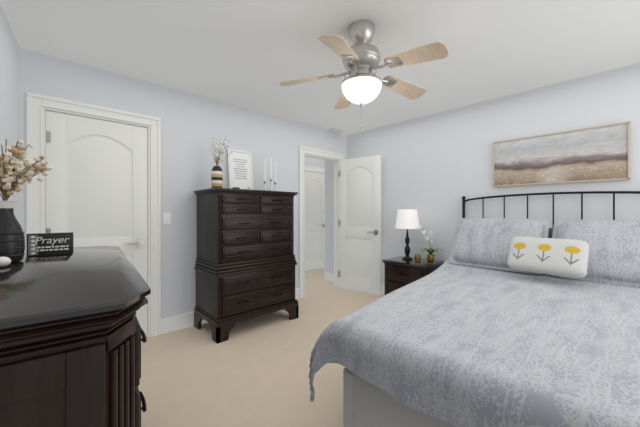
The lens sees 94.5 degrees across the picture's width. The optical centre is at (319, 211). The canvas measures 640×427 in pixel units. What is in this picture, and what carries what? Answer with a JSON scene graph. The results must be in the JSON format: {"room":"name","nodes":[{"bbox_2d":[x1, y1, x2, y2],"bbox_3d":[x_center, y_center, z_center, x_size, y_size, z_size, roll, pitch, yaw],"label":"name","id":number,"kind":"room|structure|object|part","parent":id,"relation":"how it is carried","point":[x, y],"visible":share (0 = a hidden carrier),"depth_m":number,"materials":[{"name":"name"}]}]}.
{"room":"bedroom","nodes":[
{"label":"bedroom","id":0,"kind":"room"},
{"bbox_2d":[0,5,19,222],"bbox_3d":[-0.873,-0.020,0.311,0.120,2.460,4.900,0,0,-37],"label":"wall","id":1,"kind":"structure","parent":0,"point":[9,89],"depth_m":1.98,"materials":[{"name":"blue paint"}]},
{"bbox_2d":[45,113,45,227],"bbox_3d":[-2.125,-0.020,2.818,1.204,2.460,0.380,0,0,-43],"label":"wall","id":2,"kind":"structure","parent":0,"point":[45,176],"depth_m":2.68,"materials":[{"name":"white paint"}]},
{"bbox_2d":[20,47,346,318],"bbox_3d":[-1.268,-0.020,3.300,4.600,2.460,0.120,0,0,-43],"label":"wall","id":3,"kind":"structure","parent":0,"point":[192,125],"depth_m":3.08,"materials":[{"name":"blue paint"}]},
{"bbox_2d":[26,92,160,336],"bbox_3d":[-1.952,0.146,2.636,0.940,2.128,0.142,0,0,-43],"label":"trim","id":4,"kind":"structure","parent":3,"relation":"attached to","point":[38,106],"depth_m":2.65,"materials":[{"name":"white wood"}]},
{"bbox_2d":[45,110,147,336],"bbox_3d":[-1.919,0.197,2.594,0.732,2.010,0.084,0,0,-43],"label":"closet door","id":5,"kind":"structure","parent":3,"relation":"in","point":[97,186],"depth_m":2.60,"materials":[{"name":"white wood"}]},
{"bbox_2d":[163,213,170,223],"bbox_3d":[-1.529,0.070,2.962,0.072,0.115,0.011,0,0,-43],"label":"switch plate","id":6,"kind":"object","parent":3,"relation":"attached to","point":[166,218],"visible":1,"depth_m":2.96,"materials":[{"name":"white plastic"}]},
{"bbox_2d":[161,287,298,333],"bbox_3d":[-0.924,1.135,3.533,3.779,0.150,0.016,0,0,-43],"label":"baseboard","id":7,"kind":"structure","parent":3,"relation":"attached to","point":[176,322],"depth_m":3.03,"materials":[{"name":"white"}]},
{"bbox_2d":[299,146,344,297],"bbox_3d":[0.009,0.146,4.497,0.936,2.128,0.142,0,0,-43],"label":"trim","id":8,"kind":"structure","parent":3,"relation":"attached to","point":[304,152],"depth_m":4.24,"materials":[{"name":"white wood"}]},
{"bbox_2d":[338,155,380,295],"bbox_3d":[0.598,0.197,4.472,0.197,2.010,0.727,0,0,-43],"label":"bedroom door","id":9,"kind":"structure","parent":3,"relation":"in","point":[359,222],"depth_m":4.42,"materials":[{"name":"white wood"}]},
{"bbox_2d":[138,268,384,426],"bbox_3d":[0.348,1.240,2.614,6.400,0.060,5.900,0,0,-43],"label":"floor","id":10,"kind":"structure","parent":0,"point":[253,372],"depth_m":2.22,"materials":[{"name":"carpet"}]},
{"bbox_2d":[0,246,150,426],"bbox_3d":[-1.040,0.710,1.151,0.535,1.000,1.430,0,0,-37],"label":"dresser","id":11,"kind":"object","parent":10,"relation":"on","point":[71,332],"visible":1,"depth_m":0.68,"materials":[{"name":"brown wood"}]},
{"bbox_2d":[0,257,10,266],"bbox_3d":[-1.182,0.187,1.100,0.048,0.038,0.048,0,0,-43],"label":"egg","id":12,"kind":"object","parent":11,"relation":"on","point":[5,261],"visible":0.98,"depth_m":1.09,"materials":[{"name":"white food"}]},
{"bbox_2d":[0,139,52,262],"bbox_3d":[-1.278,-0.056,1.205,0.283,0.531,0.259,0,0,-43],"label":"vase","id":13,"kind":"object","parent":11,"relation":"on","point":[12,242],"visible":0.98,"depth_m":1.20,"materials":[{"name":"black ceramic"}]},
{"bbox_2d":[27,232,72,256],"bbox_3d":[-1.294,0.157,1.423,0.165,0.105,0.030,0,0,-35],"label":"plaque","id":14,"kind":"object","parent":11,"relation":"on","point":[42,244],"visible":1,"depth_m":1.41,"materials":[{"name":"black"}]},
{"bbox_2d":[193,188,298,343],"bbox_3d":[-0.780,0.495,3.236,0.985,1.430,0.575,0,0,-43],"label":"chest","id":15,"kind":"object","parent":10,"relation":"on","point":[245,264],"visible":1,"depth_m":2.98,"materials":[{"name":"brown wood"}]},
{"bbox_2d":[209,137,232,187],"bbox_3d":[-1.024,-0.490,3.042,0.202,0.537,0.319,0,0,-43],"label":"striped vase","id":16,"kind":"object","parent":15,"relation":"on","point":[216,177],"visible":0.96,"depth_m":2.98,"materials":[{"name":"brown"}]},
{"bbox_2d":[227,149,253,189],"bbox_3d":[-0.930,-0.470,3.472,0.308,0.498,0.080,0,0,-43],"label":"print","id":17,"kind":"object","parent":15,"relation":"on","point":[240,173],"visible":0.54,"depth_m":3.47,"materials":[{"name":"white paper"}]},
{"bbox_2d":[263,160,265,189],"bbox_3d":[-0.653,-0.421,3.498,0.068,0.400,0.068,0,0,-43],"label":"candlestick","id":18,"kind":"object","parent":15,"relation":"on","point":[264,181],"visible":0.77,"depth_m":3.49,"materials":[{"name":"silver metal"}]},
{"bbox_2d":[269,158,271,190],"bbox_3d":[-0.586,-0.436,3.534,0.068,0.430,0.068,0,0,-43],"label":"candlestick","id":19,"kind":"object","parent":15,"relation":"on","point":[270,179],"visible":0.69,"depth_m":3.53,"materials":[{"name":"silver metal"}]},
{"bbox_2d":[274,161,276,190],"bbox_3d":[-0.545,-0.421,3.601,0.068,0.400,0.068,0,0,-43],"label":"candlestick","id":20,"kind":"object","parent":15,"relation":"on","point":[275,182],"visible":0.77,"depth_m":3.59,"materials":[{"name":"white wax"}]},
{"bbox_2d":[382,256,444,294],"bbox_3d":[1.152,0.910,3.688,0.504,0.600,0.590,0,0,-43],"label":"nightstand","id":21,"kind":"object","parent":10,"relation":"on","point":[399,272],"visible":0.29,"depth_m":3.56,"materials":[{"name":"brown wood"}]},
{"bbox_2d":[395,209,418,259],"bbox_3d":[1.106,0.291,3.747,0.300,0.635,0.300,0,0,-43],"label":"lamp","id":22,"kind":"object","parent":21,"relation":"on","point":[407,219],"visible":1,"depth_m":3.65,"materials":[{"name":"white fabric"}]},
{"bbox_2d":[414,255,420,261],"bbox_3d":[1.187,0.569,3.604,0.072,0.080,0.072,0,0,-43],"label":"votive","id":23,"kind":"object","parent":21,"relation":"on","point":[417,258],"visible":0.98,"depth_m":3.57,"materials":[{"name":"brown metal"}]},
{"bbox_2d":[418,225,442,261],"bbox_3d":[1.334,0.385,3.604,0.282,0.449,0.274,0,0,-43],"label":"orchid","id":24,"kind":"object","parent":21,"relation":"on","point":[430,256],"visible":1,"depth_m":3.57,"materials":[{"name":"white plant"}]},
{"bbox_2d":[308,191,639,426],"bbox_3d":[1.341,0.512,1.983,2.562,1.396,1.931,0,0,-43],"label":"bed","id":25,"kind":"object","parent":10,"relation":"on","point":[499,322],"visible":1,"depth_m":1.50,"materials":[{"name":"grey fabric"}]},
{"bbox_3d":[2.250,0.512,2.854,0.044,1.396,1.703,0,0,-44],"label":"headboard","id":26,"kind":"part","parent":25,"relation":"part of","materials":[{"name":"black metal"}]},
{"bbox_2d":[305,157,324,167],"bbox_3d":[-0.454,-0.020,5.893,3.050,2.460,0.120,0,0,-43],"label":"wall","id":27,"kind":"structure","parent":0,"point":[315,162],"depth_m":6.13,"materials":[{"name":"white paint"}]},
{"bbox_2d":[305,172,324,270],"bbox_3d":[-0.120,0.197,6.121,0.728,2.010,0.084,0,0,-43],"label":"hall door","id":28,"kind":"structure","parent":27,"relation":"in","point":[314,220],"depth_m":6.15,"materials":[{"name":"white wood"}]},
{"bbox_2d":[305,166,324,173],"bbox_3d":[-0.153,0.146,6.163,0.936,2.128,0.142,0,0,-43],"label":"door frame","id":29,"kind":"structure","parent":27,"relation":"attached to","point":[314,169],"depth_m":6.12,"materials":[{"name":"white wood"}]},
{"bbox_2d":[0,0,639,134],"bbox_3d":[0.326,-1.280,1.766,5.200,0.060,4.700,0,0,-43],"label":"ceiling","id":30,"kind":"structure","parent":0,"point":[251,54],"depth_m":2.22,"materials":[{"name":"white paint"}]},
{"bbox_2d":[327,128,346,133],"bbox_3d":[0.255,-1.242,4.568,0.300,0.015,0.170,0,0,-43],"label":"ceiling vent","id":31,"kind":"object","parent":30,"relation":"in","point":[336,130],"visible":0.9,"depth_m":4.53,"materials":[{"name":"white metal"}]},
{"bbox_2d":[279,20,447,129],"bbox_3d":[0.313,-0.904,1.994,1.097,0.692,1.066,0,0,-43],"label":"ceiling fan","id":32,"kind":"object","parent":30,"relation":"hanging from","point":[361,56],"visible":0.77,"depth_m":1.93,"materials":[{"name":"silver metal"}]},
{"bbox_2d":[342,76,381,104],"bbox_3d":[0.283,-0.800,2.016,0.272,0.129,0.272,0,0,-43],"label":"bowl","id":33,"kind":"object","parent":32,"relation":"attached to","point":[361,89],"visible":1,"depth_m":1.93,"materials":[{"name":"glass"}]},
{"bbox_2d":[325,62,639,283],"bbox_3d":[1.786,-0.020,3.510,0.120,2.460,4.820,0,0,-43],"label":"wall","id":34,"kind":"structure","parent":0,"point":[435,167],"depth_m":3.38,"materials":[{"name":"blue paint"}]},
{"bbox_2d":[325,272,384,294],"bbox_3d":[1.740,1.135,3.460,0.016,0.150,4.810,0,0,-43],"label":"baseboard","id":35,"kind":"structure","parent":34,"relation":"attached to","point":[329,277],"depth_m":5.07,"materials":[{"name":"white"}]},
{"bbox_2d":[493,121,629,186],"bbox_3d":[2.263,-0.516,2.879,0.035,0.488,1.037,0,0,-43],"label":"landscape picture","id":36,"kind":"object","parent":34,"relation":"attached to","point":[597,153],"visible":0.98,"depth_m":2.80,"materials":[{"name":"fabric"}]}
]}

